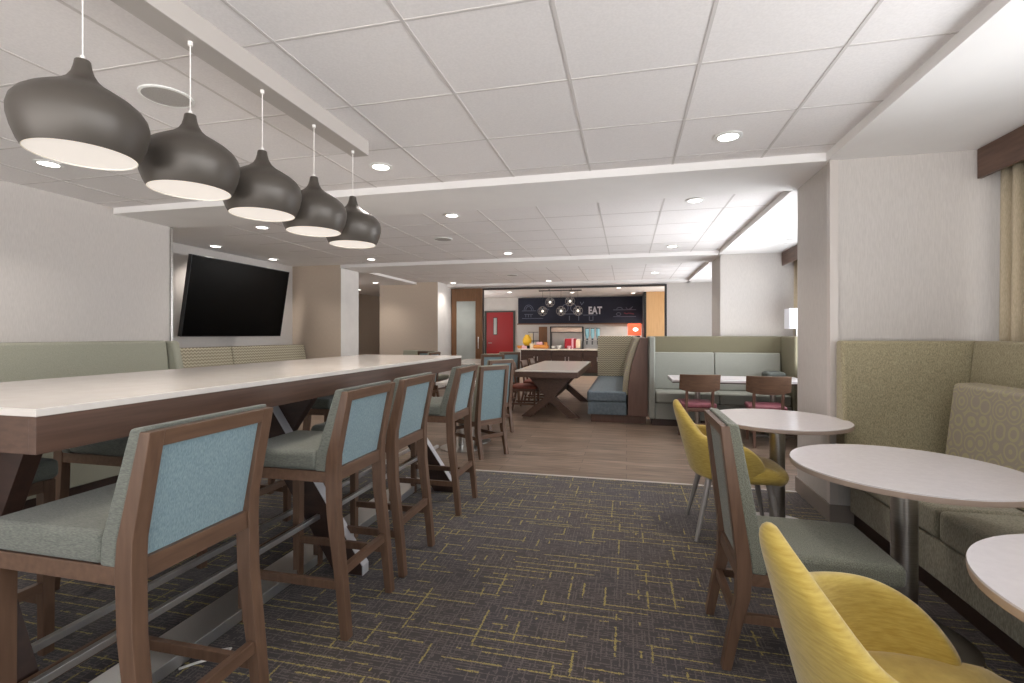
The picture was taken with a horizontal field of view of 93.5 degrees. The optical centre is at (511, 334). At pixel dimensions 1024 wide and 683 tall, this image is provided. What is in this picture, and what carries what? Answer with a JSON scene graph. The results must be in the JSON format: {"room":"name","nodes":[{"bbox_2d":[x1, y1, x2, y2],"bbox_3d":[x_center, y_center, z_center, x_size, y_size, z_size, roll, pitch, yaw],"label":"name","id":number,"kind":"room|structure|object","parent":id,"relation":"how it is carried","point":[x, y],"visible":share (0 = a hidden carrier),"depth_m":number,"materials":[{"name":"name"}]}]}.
{"room":"eatery","nodes":[
{"label":"eatery","id":0,"kind":"room"},
{"bbox_2d":[0,180,169,342],"bbox_3d":[-5.320,-0.140,2.204,1.330,2.900,7.030,0,0,13],"label":"wall","id":1,"kind":"structure","parent":0,"point":[72,269],"depth_m":4.51,"materials":[{"name":"paint"}]},
{"bbox_2d":[170,227,172,340],"bbox_3d":[-3.858,0.018,5.458,0.020,2.585,0.027,0,0,13],"label":"trim","id":2,"kind":"structure","parent":1,"relation":"attached to","point":[171,228],"depth_m":5.45,"materials":[{"name":"metal"}]},
{"bbox_2d":[173,242,291,347],"bbox_3d":[-4.562,-0.140,7.729,0.250,2.900,4.070,0,0,13],"label":"wall","id":3,"kind":"structure","parent":0,"point":[180,251],"depth_m":7.41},
{"bbox_2d":[178,254,288,336],"bbox_3d":[-4.287,-0.537,7.535,0.345,1.133,1.950,0,0,13],"label":"television","id":4,"kind":"object","parent":3,"relation":"attached to","point":[222,298],"visible":1,"depth_m":7.29,"materials":[{"name":"black metal"}]},
{"bbox_2d":[292,265,358,358],"bbox_3d":[-3.555,-0.065,9.221,1.020,2.750,0.600,0,0,13],"label":"column","id":5,"kind":"structure","parent":0,"point":[325,299],"depth_m":8.95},
{"bbox_2d":[359,294,379,354],"bbox_3d":[-4.913,-0.140,13.501,0.200,2.900,8.000,0,0,13],"label":"wall","id":6,"kind":"structure","parent":0,"point":[369,306],"depth_m":15.04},
{"bbox_2d":[359,272,416,296],"bbox_3d":[-3.562,-1.285,13.129,3.000,0.120,8.100,0,0,13],"label":"ceiling","id":7,"kind":"structure","parent":0,"point":[366,287],"depth_m":11.33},
{"bbox_2d":[380,282,451,387],"bbox_3d":[-2.426,-0.065,12.396,1.550,2.750,1.100,0,0,13],"label":"column","id":8,"kind":"structure","parent":0,"point":[412,317],"depth_m":11.88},
{"bbox_2d":[113,152,827,228],"bbox_3d":[-0.808,-1.295,4.452,6.470,0.160,0.710,0,0,13],"label":"ceiling beam","id":9,"kind":"structure","parent":0,"point":[788,172],"depth_m":4.09,"materials":[{"name":"paint"}]},
{"bbox_2d":[173,191,782,266],"bbox_3d":[-1.006,-1.324,6.560,7.710,0.102,3.500,0,0,13],"label":"ceiling","id":10,"kind":"structure","parent":0,"point":[650,225],"depth_m":6.14,"materials":[{"name":"tile"}]},
{"bbox_2d":[434,237,451,240],"bbox_3d":[-0.920,-1.270,6.426,0.250,0.009,0.250,0,0,13],"label":"ceiling speaker","id":11,"kind":"object","parent":10,"relation":"attached to","point":[436,238],"visible":1,"depth_m":6.42,"materials":[{"name":"white plastic"}]},
{"bbox_2d":[444,213,459,217],"bbox_3d":[-0.640,-1.269,5.137,0.176,0.008,0.176,0,0,13],"label":"recessed light","id":12,"kind":"object","parent":10,"relation":"in","point":[451,215],"visible":1,"depth_m":5.13,"materials":[{"name":"white"}]},
{"bbox_2d":[685,198,704,202],"bbox_3d":[1.731,-1.269,4.563,0.176,0.008,0.176,0,0,13],"label":"recessed light","id":13,"kind":"object","parent":10,"relation":"in","point":[691,200],"visible":1,"depth_m":4.56,"materials":[{"name":"white"}]},
{"bbox_2d":[0,0,992,207],"bbox_3d":[-1.643,-1.324,1.002,6.380,0.102,6.390,0,0,13],"label":"ceiling","id":14,"kind":"structure","parent":0,"point":[438,91],"depth_m":2.35,"materials":[{"name":"tile"}]},
{"bbox_2d":[32,159,64,167],"bbox_3d":[-3.445,-1.269,3.583,0.176,0.008,0.176,0,0,13],"label":"recessed light","id":15,"kind":"object","parent":14,"relation":"in","point":[47,163],"visible":1,"depth_m":3.57,"materials":[{"name":"white glass"}]},
{"bbox_2d":[137,84,194,107],"bbox_3d":[-1.845,-1.270,2.576,0.250,0.009,0.250,0,0,13],"label":"ceiling speaker","id":16,"kind":"object","parent":14,"relation":"attached to","point":[158,94],"visible":0.98,"depth_m":2.56,"materials":[{"name":"white plastic"}]},
{"bbox_2d":[4,0,380,248],"bbox_3d":[-1.219,-0.926,2.269,0.352,0.697,2.051,0,0,13],"label":"pendant lamp","id":17,"kind":"object","parent":14,"relation":"attached to","point":[70,118],"depth_m":1.87,"materials":[{"name":"grey metal"}]},
{"bbox_2d":[21,138,136,168],"bbox_3d":[-1.388,-0.584,1.558,0.282,0.004,0.282,0,0,13],"label":"diffuser","id":18,"kind":"object","parent":17,"relation":"attached to","point":[93,153],"depth_m":1.54,"materials":[{"name":"grey"}]},
{"bbox_2d":[147,180,229,199],"bbox_3d":[-1.296,-0.584,1.942,0.282,0.004,0.282,0,0,13],"label":"diffuser","id":19,"kind":"object","parent":17,"relation":"attached to","point":[186,189],"depth_m":1.93,"materials":[{"name":"grey"}]},
{"bbox_2d":[229,207,293,220],"bbox_3d":[-1.205,-0.584,2.326,0.282,0.004,0.282,0,0,13],"label":"diffuser","id":20,"kind":"object","parent":17,"relation":"attached to","point":[253,213],"depth_m":2.32,"materials":[{"name":"grey"}]},
{"bbox_2d":[287,226,339,235],"bbox_3d":[-1.114,-0.584,2.711,0.282,0.004,0.282,0,0,13],"label":"diffuser","id":21,"kind":"object","parent":17,"relation":"attached to","point":[300,230],"depth_m":2.70,"materials":[{"name":"grey"}]},
{"bbox_2d":[330,240,374,247],"bbox_3d":[-1.022,-0.584,3.095,0.282,0.004,0.282,0,0,13],"label":"diffuser","id":22,"kind":"object","parent":17,"relation":"attached to","point":[339,243],"depth_m":3.08,"materials":[{"name":"grey"}]},
{"bbox_2d":[369,162,392,170],"bbox_3d":[-0.994,-1.269,3.648,0.176,0.008,0.176,0,0,13],"label":"recessed light","id":23,"kind":"object","parent":14,"relation":"in","point":[378,166],"visible":1,"depth_m":3.64,"materials":[{"name":"white"}]},
{"bbox_2d":[713,131,742,141],"bbox_3d":[1.387,-1.269,3.093,0.176,0.008,0.176,0,0,13],"label":"recessed light","id":24,"kind":"object","parent":14,"relation":"in","point":[728,136],"visible":1,"depth_m":3.09,"materials":[{"name":"white"}]},
{"bbox_2d":[18,376,1023,682],"bbox_3d":[-1.440,1.360,7.742,11.620,0.100,19.600,0,0,13],"label":"floor","id":25,"kind":"structure","parent":0,"point":[537,578],"depth_m":2.47,"materials":[{"name":"carpet"}]},
{"bbox_2d":[17,458,57,655],"bbox_3d":[-2.213,0.772,1.862,0.586,1.077,0.442,0,0,13],"label":"bar stool","id":26,"kind":"object","parent":25,"relation":"on","point":[41,593],"visible":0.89,"depth_m":1.97,"materials":[{"name":"brown wood"}]},
{"bbox_2d":[0,341,183,509],"bbox_3d":[-4.168,0.688,2.413,0.785,1.245,5.970,0,0,13],"label":"banquette","id":27,"kind":"object","parent":25,"relation":"on","point":[19,361],"visible":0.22,"depth_m":4.29,"materials":[{"name":"green fabric"}]},
{"bbox_2d":[42,452,52,458],"bbox_3d":[-3.925,0.914,3.034,0.600,0.148,1.490,0,0,13],"label":"seat cushion","id":28,"kind":"object","parent":27,"relation":"on","point":[47,455],"depth_m":3.62,"materials":[{"name":"green fabric"}]},
{"bbox_2d":[53,436,207,590],"bbox_3d":[-2.040,0.772,2.591,0.586,1.077,0.442,0,0,13],"label":"bar stool","id":29,"kind":"object","parent":25,"relation":"on","point":[110,452],"visible":0.11,"depth_m":2.40,"materials":[{"name":"brown wood"}]},
{"bbox_2d":[0,404,272,682],"bbox_3d":[-1.136,0.772,1.478,0.586,1.077,0.442,0,0,13],"label":"bar stool","id":30,"kind":"object","parent":25,"relation":"on","point":[183,487],"visible":1,"depth_m":1.34,"materials":[{"name":"brown wood"}]},
{"bbox_2d":[179,647,231,669],"bbox_3d":[-1.220,1.298,1.933,0.071,0.026,0.185,0,0,38],"label":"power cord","id":31,"kind":"object","parent":25,"relation":"on","point":[229,648],"visible":0.41,"depth_m":1.90,"materials":[{"name":"white plastic"}]},
{"bbox_2d":[0,354,461,682],"bbox_3d":[-1.407,0.757,3.150,1.405,1.105,3.520,0,0,13],"label":"table","id":32,"kind":"object","parent":25,"relation":"on","point":[38,417],"visible":0.62,"depth_m":1.99,"materials":[{"name":"beige stone"}]},
{"bbox_2d":[180,344,305,367],"bbox_3d":[-4.026,0.745,7.390,0.850,1.130,3.120,0,0,13],"label":"banquette","id":33,"kind":"object","parent":25,"relation":"on","point":[192,357],"visible":0.17,"depth_m":7.38,"materials":[{"name":"green fabric"}]},
{"bbox_2d":[180,347,232,367],"bbox_3d":[-4.412,0.510,6.598,0.265,0.660,1.400,0,0,13],"label":"cushion","id":34,"kind":"object","parent":33,"relation":"on","point":[192,357],"depth_m":6.81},
{"bbox_2d":[227,344,305,364],"bbox_3d":[-4.053,0.510,8.111,0.265,0.660,1.690,0,0,13],"label":"cushion","id":35,"kind":"object","parent":33,"relation":"on","point":[260,353],"depth_m":7.95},
{"bbox_2d":[259,479,290,521],"bbox_3d":[-1.878,0.772,3.272,0.586,1.077,0.442,0,0,13],"label":"bar stool","id":36,"kind":"object","parent":25,"relation":"on","point":[279,486],"visible":0.05,"depth_m":3.37,"materials":[{"name":"brown wood"}]},
{"bbox_2d":[267,394,333,493],"bbox_3d":[-1.681,0.772,4.099,0.586,1.077,0.442,0,0,13],"label":"bar stool","id":37,"kind":"object","parent":25,"relation":"on","point":[322,405],"visible":0.14,"depth_m":3.85,"materials":[{"name":"brown wood"}]},
{"bbox_2d":[238,380,395,640],"bbox_3d":[-0.933,0.772,2.334,0.586,1.077,0.442,0,0,13],"label":"bar stool","id":38,"kind":"object","parent":25,"relation":"on","point":[353,437],"visible":0.82,"depth_m":2.17,"materials":[{"name":"brown wood"}]},
{"bbox_2d":[311,372,435,577],"bbox_3d":[-0.810,0.772,2.870,0.586,1.077,0.442,0,0,13],"label":"bar stool","id":39,"kind":"object","parent":25,"relation":"on","point":[407,423],"visible":0.73,"depth_m":2.74,"materials":[{"name":"brown wood"}]},
{"bbox_2d":[403,350,418,354],"bbox_3d":[-2.219,0.818,9.818,0.408,0.984,0.577,0,0,30],"label":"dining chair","id":40,"kind":"object","parent":25,"relation":"on","point":[405,352],"visible":0.12,"depth_m":10.00,"materials":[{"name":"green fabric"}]},
{"bbox_2d":[389,363,477,515],"bbox_3d":[-0.606,0.772,3.752,0.586,1.077,0.442,0,0,13],"label":"bar stool","id":41,"kind":"object","parent":25,"relation":"on","point":[456,402],"visible":0.68,"depth_m":3.58,"materials":[{"name":"brown wood"}]},
{"bbox_2d":[418,351,448,396],"bbox_3d":[-1.627,0.818,10.013,0.408,0.984,0.577,0,0,25],"label":"dining chair","id":42,"kind":"object","parent":25,"relation":"on","point":[441,377],"visible":0.27,"depth_m":9.85,"materials":[{"name":"green fabric"}]},
{"bbox_2d":[427,351,440,396],"bbox_3d":[-1.723,0.818,9.276,0.577,0.984,0.408,0,0,19],"label":"dining chair","id":43,"kind":"object","parent":25,"relation":"on","point":[436,390],"visible":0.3,"depth_m":9.34,"materials":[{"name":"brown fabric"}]},
{"bbox_2d":[436,379,490,451],"bbox_3d":[-0.548,0.927,5.783,0.500,0.765,0.865,0,0,13],"label":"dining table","id":44,"kind":"object","parent":25,"relation":"on","point":[460,442],"visible":0.33,"depth_m":5.57,"materials":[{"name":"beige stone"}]},
{"bbox_2d":[461,359,480,365],"bbox_3d":[-0.787,0.935,10.208,0.850,0.750,1.700,0,0,13],"label":"dining table","id":45,"kind":"object","parent":25,"relation":"on","point":[465,361],"visible":0.07,"depth_m":10.04,"materials":[{"name":"beige stone"}]},
{"bbox_2d":[455,364,508,459],"bbox_3d":[-0.373,0.818,5.361,0.408,0.984,0.577,0,0,-43],"label":"dining chair","id":46,"kind":"object","parent":25,"relation":"on","point":[491,385],"visible":0.82,"depth_m":5.18,"materials":[{"name":"fabric"}]},
{"bbox_2d":[481,354,504,365],"bbox_3d":[-0.389,0.818,8.460,0.408,0.984,0.577,0,0,-14],"label":"dining chair","id":47,"kind":"object","parent":25,"relation":"on","point":[484,357],"visible":0.2,"depth_m":8.18,"materials":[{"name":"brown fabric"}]},
{"bbox_2d":[487,359,513,432],"bbox_3d":[-0.302,0.818,6.568,0.408,0.984,0.577,0,0,-38],"label":"dining chair","id":48,"kind":"object","parent":25,"relation":"on","point":[510,362],"visible":0.38,"depth_m":6.46,"materials":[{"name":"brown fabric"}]},
{"bbox_2d":[499,352,519,402],"bbox_3d":[-0.103,0.818,9.420,0.408,0.984,0.577,0,0,-14],"label":"dining chair","id":49,"kind":"object","parent":25,"relation":"on","point":[515,356],"visible":0.26,"depth_m":9.20,"materials":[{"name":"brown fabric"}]},
{"bbox_2d":[512,362,539,414],"bbox_3d":[0.191,0.895,8.126,0.524,0.830,0.470,0,0,13],"label":"cafe chair","id":50,"kind":"object","parent":25,"relation":"on","point":[521,387],"visible":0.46,"depth_m":7.97,"materials":[{"name":"brown wood"}]},
{"bbox_2d":[520,360,548,406],"bbox_3d":[0.415,0.895,8.895,0.524,0.830,0.470,0,0,13],"label":"cafe chair","id":51,"kind":"object","parent":25,"relation":"on","point":[523,363],"visible":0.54,"depth_m":8.78,"materials":[{"name":"brown wood"}]},
{"bbox_2d":[528,358,542,399],"bbox_3d":[0.588,0.895,9.625,0.524,0.830,0.470,0,0,13],"label":"cafe chair","id":52,"kind":"object","parent":25,"relation":"on","point":[531,361],"visible":0.31,"depth_m":9.71,"materials":[{"name":"brown wood"}]},
{"bbox_2d":[521,350,551,365],"bbox_3d":[0.861,0.905,15.999,1.000,0.810,0.830,0,0,13],"label":"base cabinet","id":53,"kind":"object","parent":25,"relation":"on","point":[538,355],"visible":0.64,"depth_m":15.61,"materials":[{"name":"brown wood"}]},
{"bbox_2d":[519,348,597,350],"bbox_3d":[2.219,0.480,15.682,3.910,0.040,0.840,0,0,13],"label":"countertop","id":54,"kind":"structure","parent":53,"relation":"on","point":[530,348],"depth_m":15.42,"materials":[{"name":"beige stone"}]},
{"bbox_2d":[523,335,531,348],"bbox_3d":[0.498,0.230,15.916,0.300,0.460,0.300,0,0,13],"label":"jug","id":55,"kind":"object","parent":54,"relation":"on","point":[527,340],"visible":0.98,"depth_m":15.82,"materials":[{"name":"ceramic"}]},
{"bbox_2d":[533,345,548,348],"bbox_3d":[0.946,0.395,15.717,0.480,0.130,0.240,0,0,13],"label":"bread basket","id":56,"kind":"object","parent":54,"relation":"on","point":[534,346],"visible":0.99,"depth_m":15.61,"materials":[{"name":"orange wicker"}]},
{"bbox_2d":[539,327,546,344],"bbox_3d":[1.032,0.100,16.046,0.320,0.720,0.160,0,0,13],"label":"board","id":57,"kind":"object","parent":54,"relation":"on","point":[542,330],"visible":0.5,"depth_m":16.03,"materials":[{"name":"brown wood"}]},
{"bbox_2d":[550,326,583,348],"bbox_3d":[1.798,0.098,15.761,1.071,0.725,0.340,0,0,13],"label":"display","id":58,"kind":"object","parent":54,"relation":"on","point":[553,329],"visible":1,"depth_m":15.62,"materials":[{"name":"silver metal"}]},
{"bbox_2d":[584,340,597,348],"bbox_3d":[2.600,0.318,15.570,0.540,0.285,0.240,0,0,13],"label":"stand","id":59,"kind":"object","parent":54,"relation":"on","point":[589,345],"visible":0.56,"depth_m":15.65,"materials":[{"name":"metal"}]},
{"bbox_2d":[628,324,640,336],"bbox_3d":[3.843,0.060,15.121,0.400,0.800,0.200,0,0,13],"label":"screen","id":60,"kind":"object","parent":54,"relation":"on","point":[633,329],"visible":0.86,"depth_m":15.09,"materials":[{"name":"orange plastic"}]},
{"bbox_2d":[515,361,590,418],"bbox_3d":[0.831,0.927,8.606,0.960,0.765,2.770,0,0,13],"label":"trestle table","id":61,"kind":"object","parent":25,"relation":"on","point":[551,378],"visible":0.98,"depth_m":7.63,"materials":[{"name":"beige wood"}]},
{"bbox_2d":[552,350,582,375],"bbox_3d":[1.843,0.905,15.766,1.000,0.810,0.830,0,0,13],"label":"base cabinet","id":62,"kind":"object","parent":25,"relation":"on","point":[557,355],"visible":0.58,"depth_m":15.39,"materials":[{"name":"wood"}]},
{"bbox_2d":[583,350,597,375],"bbox_3d":[2.826,0.905,15.532,1.000,0.810,0.830,0,0,13],"label":"base cabinet","id":63,"kind":"object","parent":25,"relation":"on","point":[588,355],"visible":0.37,"depth_m":15.22,"materials":[{"name":"wood"}]},
{"bbox_2d":[409,465,795,491],"bbox_3d":[-0.392,1.308,4.668,7.120,0.004,0.022,0,0,13],"label":"trim","id":64,"kind":"structure","parent":25,"relation":"on","point":[409,465],"depth_m":4.37,"materials":[{"name":"grey"}]},
{"bbox_2d":[587,336,647,423],"bbox_3d":[1.878,0.667,8.501,0.875,1.285,2.890,0,0,13],"label":"seat","id":65,"kind":"object","parent":25,"relation":"on","point":[619,393],"visible":1,"depth_m":7.15,"materials":[{"name":"brown fabric"}]},
{"bbox_2d":[587,376,625,401],"bbox_3d":[1.716,0.919,8.468,0.575,0.158,2.730,0,0,13],"label":"seat cushion","id":66,"kind":"object","parent":65,"relation":"on","point":[605,388],"depth_m":7.24,"materials":[{"name":"blue fabric"}]},
{"bbox_2d":[677,374,720,434],"bbox_3d":[2.305,0.895,6.018,0.470,0.830,0.524,0,0,10],"label":"cafe chair","id":67,"kind":"object","parent":25,"relation":"on","point":[687,382],"visible":0.64,"depth_m":5.82,"materials":[{"name":"brown wood"}]},
{"bbox_2d":[647,336,796,425],"bbox_3d":[2.978,0.667,6.955,1.960,1.285,0.710,0,0,13],"label":"booth seat","id":68,"kind":"object","parent":25,"relation":"on","point":[667,355],"visible":0.66,"depth_m":7.03,"materials":[{"name":"green fabric"}]},
{"bbox_2d":[655,352,713,389],"bbox_3d":[2.576,0.542,7.232,0.850,0.555,0.138,0,0,13],"label":"cushion","id":69,"kind":"object","parent":68,"relation":"on","point":[666,363],"depth_m":7.21,"materials":[{"name":"green fabric"}]},
{"bbox_2d":[655,389,718,404],"bbox_3d":[2.523,0.899,7.022,0.855,0.158,0.490,0,0,13],"label":"seat cushion","id":70,"kind":"object","parent":68,"relation":"on","point":[662,396],"depth_m":6.84,"materials":[{"name":"green fabric"}]},
{"bbox_2d":[714,352,780,390],"bbox_3d":[3.425,0.542,7.030,0.885,0.555,0.138,0,0,13],"label":"cushion","id":71,"kind":"object","parent":68,"relation":"on","point":[725,363],"depth_m":7.01,"materials":[{"name":"green fabric"}]},
{"bbox_2d":[715,390,790,406],"bbox_3d":[3.380,0.899,6.819,0.895,0.158,0.490,0,0,13],"label":"seat cushion","id":72,"kind":"object","parent":68,"relation":"on","point":[725,398],"depth_m":6.64,"materials":[{"name":"green fabric"}]},
{"bbox_2d":[673,399,788,541],"bbox_3d":[1.440,0.878,3.230,0.695,0.870,0.609,0,0,13],"label":"armchair","id":73,"kind":"object","parent":25,"relation":"on","point":[761,470],"visible":0.56,"depth_m":3.07,"materials":[{"name":"yellow fabric"}]},
{"bbox_2d":[668,375,796,438],"bbox_3d":[2.881,0.938,6.243,1.600,0.745,0.680,0,0,13],"label":"dining table","id":74,"kind":"object","parent":25,"relation":"on","point":[673,378],"visible":0.41,"depth_m":6.14,"materials":[{"name":"white laminate"}]},
{"bbox_2d":[762,371,786,376],"bbox_3d":[3.635,0.664,6.691,0.260,0.308,0.300,0,0,13],"label":"handbag","id":75,"kind":"object","parent":74,"relation":"on","point":[764,373],"visible":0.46,"depth_m":6.56,"materials":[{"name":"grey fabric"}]},
{"bbox_2d":[744,376,791,449],"bbox_3d":[3.029,0.895,5.754,0.470,0.830,0.524,0,0,19],"label":"cafe chair","id":76,"kind":"object","parent":25,"relation":"on","point":[763,385],"visible":0.73,"depth_m":5.56,"materials":[{"name":"brown wood"}]},
{"bbox_2d":[720,409,854,518],"bbox_3d":[1.808,0.940,3.286,0.860,0.740,0.860,0,0,13],"label":"round table","id":77,"kind":"object","parent":25,"relation":"on","point":[778,423],"visible":0.62,"depth_m":3.24,"materials":[{"name":"beige"}]},
{"bbox_2d":[704,408,905,670],"bbox_3d":[1.172,0.828,2.019,0.632,0.964,0.438,0,0,13],"label":"dining chair","id":78,"kind":"object","parent":25,"relation":"on","point":[819,545],"visible":0.78,"depth_m":1.88,"materials":[{"name":"fabric"}]},
{"bbox_2d":[759,522,1012,682],"bbox_3d":[0.922,0.878,1.061,0.695,0.870,0.609,0,0,13],"label":"armchair","id":79,"kind":"object","parent":25,"relation":"on","point":[838,627],"visible":1,"depth_m":1.16,"materials":[{"name":"yellow fabric"}]},
{"bbox_2d":[789,444,1023,667],"bbox_3d":[1.696,0.940,2.085,0.860,0.740,0.860,0,0,13],"label":"round table","id":80,"kind":"object","parent":25,"relation":"on","point":[909,477],"visible":0.77,"depth_m":2.04,"materials":[{"name":"laminate"}]},
{"bbox_2d":[836,340,1023,667],"bbox_3d":[2.018,0.675,0.631,0.825,1.270,5.360,0,0,13],"label":"banquette","id":81,"kind":"object","parent":25,"relation":"on","point":[965,399],"visible":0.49,"depth_m":2.84,"materials":[{"name":"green fabric"}]},
{"bbox_2d":[866,491,1023,538],"bbox_3d":[2.459,0.929,2.703,0.585,0.158,0.839,0,0,13],"label":"seat cushion","id":82,"kind":"object","parent":81,"relation":"on","point":[929,513],"depth_m":2.39,"materials":[{"name":"fabric"}]},
{"bbox_2d":[940,511,1023,556],"bbox_3d":[2.242,0.929,1.790,0.585,0.158,1.014,0,0,13],"label":"seat cushion","id":83,"kind":"object","parent":81,"relation":"on","point":[959,530],"depth_m":2.20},
{"bbox_2d":[945,382,1023,510],"bbox_3d":[2.509,0.565,2.164,0.197,0.566,1.470,0,0,13],"label":"cushion","id":84,"kind":"object","parent":81,"relation":"on","point":[986,422],"depth_m":2.58,"materials":[{"name":"fabric"}]},
{"bbox_2d":[966,534,1023,621],"bbox_3d":[1.485,0.940,0.951,0.860,0.740,0.860,0,0,13],"label":"round table","id":85,"kind":"object","parent":25,"relation":"on","point":[995,564],"visible":1,"depth_m":1.18,"materials":[{"name":"laminate"}]},
{"bbox_3d":[4.044,0.705,6.748,0.190,1.210,0.400,0,0,13],"label":"console table","id":86,"kind":"object","parent":25,"relation":"on","visible":0},
{"bbox_2d":[784,308,796,335],"bbox_3d":[3.990,-0.133,6.761,0.240,0.465,0.240,0,0,13],"label":"table lamp","id":87,"kind":"object","parent":86,"relation":"on","point":[790,314],"visible":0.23,"depth_m":6.69,"materials":[{"name":"fabric"}]},
{"bbox_2d":[340,250,722,272],"bbox_3d":[0.120,-1.295,8.425,6.500,0.160,0.790,0,0,13],"label":"ceiling beam","id":88,"kind":"structure","parent":0,"point":[693,256],"depth_m":8.22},
{"bbox_2d":[380,262,705,283],"bbox_3d":[0.560,-1.324,10.233,6.360,0.102,2.930,0,0,13],"label":"ceiling","id":89,"kind":"structure","parent":0,"point":[668,270],"depth_m":10.23,"materials":[{"name":"paint"}]},
{"bbox_2d":[484,295,641,367],"bbox_3d":[2.317,-0.140,16.203,8.220,2.900,0.200,0,0,13],"label":"wall","id":90,"kind":"structure","parent":0,"point":[490,304],"depth_m":16.36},
{"bbox_2d":[484,311,514,353],"bbox_3d":[-0.433,0.245,16.697,1.080,2.130,0.110,0,0,13],"label":"door","id":91,"kind":"structure","parent":90,"relation":"in","point":[499,326],"depth_m":16.70,"materials":[{"name":"red paint"}]},
{"bbox_2d":[517,296,641,324],"bbox_3d":[2.203,-0.795,16.089,4.150,0.910,0.065,0,0,13],"label":"chalkboard","id":92,"kind":"object","parent":90,"relation":"attached to","point":[615,309],"visible":0.94,"depth_m":16.03,"materials":[{"name":"black"}]},
{"bbox_2d":[642,292,645,337],"bbox_3d":[4.114,0.018,14.995,0.075,2.585,1.320,0,0,13],"label":"trim","id":93,"kind":"structure","parent":90,"relation":"attached to","point":[644,293],"depth_m":14.36,"materials":[{"name":"black metal"}]},
{"bbox_2d":[447,278,689,287],"bbox_3d":[0.980,-1.295,11.870,6.420,0.160,0.450,0,0,13],"label":"ceiling beam","id":94,"kind":"structure","parent":0,"point":[683,280],"depth_m":11.63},
{"bbox_2d":[484,286,663,297],"bbox_3d":[1.820,-1.325,14.111,8.220,0.100,4.300,0,0,13],"label":"ceiling","id":95,"kind":"structure","parent":0,"point":[624,291],"depth_m":14.60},
{"bbox_2d":[538,288,582,315],"bbox_3d":[1.302,-0.892,13.053,1.220,0.765,0.229,0,0,13],"label":"chandelier","id":96,"kind":"object","parent":95,"relation":"hanging from","point":[567,298],"visible":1,"depth_m":13.03,"materials":[{"name":"black metal"}]},
{"bbox_2d":[482,282,711,335],"bbox_3d":[2.278,-0.065,11.777,6.250,2.750,0.130,0,0,13],"label":"wall","id":97,"kind":"structure","parent":0,"point":[689,305],"depth_m":11.27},
{"bbox_2d":[451,288,481,365],"bbox_3d":[-1.172,0.055,12.440,0.830,2.490,0.096,0,0,13],"label":"door","id":98,"kind":"structure","parent":97,"relation":"in","point":[466,304],"depth_m":12.45,"materials":[{"name":"brown wood"}]},
{"bbox_2d":[482,284,666,353],"bbox_3d":[1.443,0.060,11.971,4.575,2.500,0.180,0,0,13],"label":"trim","id":99,"kind":"structure","parent":97,"relation":"attached to","point":[649,285],"depth_m":11.82,"materials":[{"name":"black metal"}]},
{"bbox_2d":[646,291,663,337],"bbox_3d":[4.722,0.018,14.861,1.180,2.585,1.300,0,0,13],"label":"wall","id":100,"kind":"structure","parent":0,"point":[654,301],"depth_m":14.30,"materials":[{"name":"brown wood"}]},
{"bbox_2d":[687,262,711,282],"bbox_3d":[4.319,-1.295,9.571,1.260,0.160,3.380,0,0,13],"label":"ceiling","id":101,"kind":"structure","parent":0,"point":[704,273],"depth_m":9.91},
{"bbox_2d":[712,253,793,335],"bbox_3d":[3.856,-0.065,7.559,1.230,2.750,0.750,0,0,13],"label":"column","id":102,"kind":"structure","parent":0,"point":[751,293],"depth_m":7.24,"materials":[{"name":"paint"}]},
{"bbox_2d":[719,189,796,254],"bbox_3d":[3.362,-1.295,5.543,1.260,0.160,3.400,0,0,13],"label":"ceiling","id":103,"kind":"structure","parent":0,"point":[777,222],"depth_m":5.68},
{"bbox_2d":[797,150,1000,505],"bbox_3d":[2.905,-0.065,3.555,1.230,2.750,0.680,0,0,13],"label":"column","id":104,"kind":"structure","parent":0,"point":[919,234],"depth_m":3.27,"materials":[{"name":"paint"}]},
{"bbox_2d":[795,476,853,524],"bbox_3d":[2.840,1.248,3.570,1.124,0.125,0.708,0,0,13],"label":"baseboard","id":105,"kind":"structure","parent":104,"relation":"attached to","point":[831,513],"depth_m":3.44,"materials":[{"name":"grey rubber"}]},
{"bbox_2d":[827,160,837,504],"bbox_3d":[2.245,-0.017,3.376,0.052,2.394,0.054,0,0,13],"label":"trim","id":106,"kind":"structure","parent":104,"relation":"attached to","point":[832,165],"depth_m":3.35,"materials":[{"name":"grey"}]},
{"bbox_2d":[826,0,1023,160],"bbox_3d":[2.074,-1.295,0.119,1.260,0.160,6.390,0,0,13],"label":"ceiling beam","id":107,"kind":"structure","parent":0,"point":[968,94],"depth_m":2.50,"materials":[{"name":"paint"}]},
{"bbox_3d":[2.648,-1.290,-0.017,0.160,0.600,6.390,0,0,13],"label":"wall","id":108,"kind":"structure","parent":0,"visible":0},
{"bbox_2d":[977,125,1023,178],"bbox_3d":[2.451,-1.117,0.073,0.265,0.193,6.275,0,0,13],"label":"valance","id":109,"kind":"object","parent":108,"relation":"attached to","point":[1007,150],"visible":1,"depth_m":2.95,"materials":[{"name":"brown wood"}]},
{"bbox_2d":[999,160,1023,341],"bbox_3d":[3.004,0.075,2.599,0.074,2.430,0.954,0,0,13],"label":"curtain","id":110,"kind":"object","parent":109,"relation":"hanging from","point":[1011,300],"visible":0.3,"depth_m":2.95,"materials":[{"name":"beige fabric"}]},
{"bbox_3d":[3.936,-1.290,5.407,0.160,0.600,3.400,0,0,13],"label":"wall","id":111,"kind":"structure","parent":0,"visible":0},
{"bbox_2d":[782,245,796,265],"bbox_3d":[3.743,-1.117,5.514,0.265,0.193,3.260,0,0,13],"label":"valance","id":112,"kind":"object","parent":111,"relation":"attached to","point":[790,255],"visible":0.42,"depth_m":6.79,"materials":[{"name":"brown wood"}]},
{"bbox_2d":[793,260,796,335],"bbox_3d":[4.131,0.075,7.015,0.074,2.430,0.120,0,0,13],"label":"curtain","id":113,"kind":"object","parent":112,"relation":"hanging from","point":[795,261],"visible":0.17,"depth_m":7.01,"materials":[{"name":"beige fabric"}]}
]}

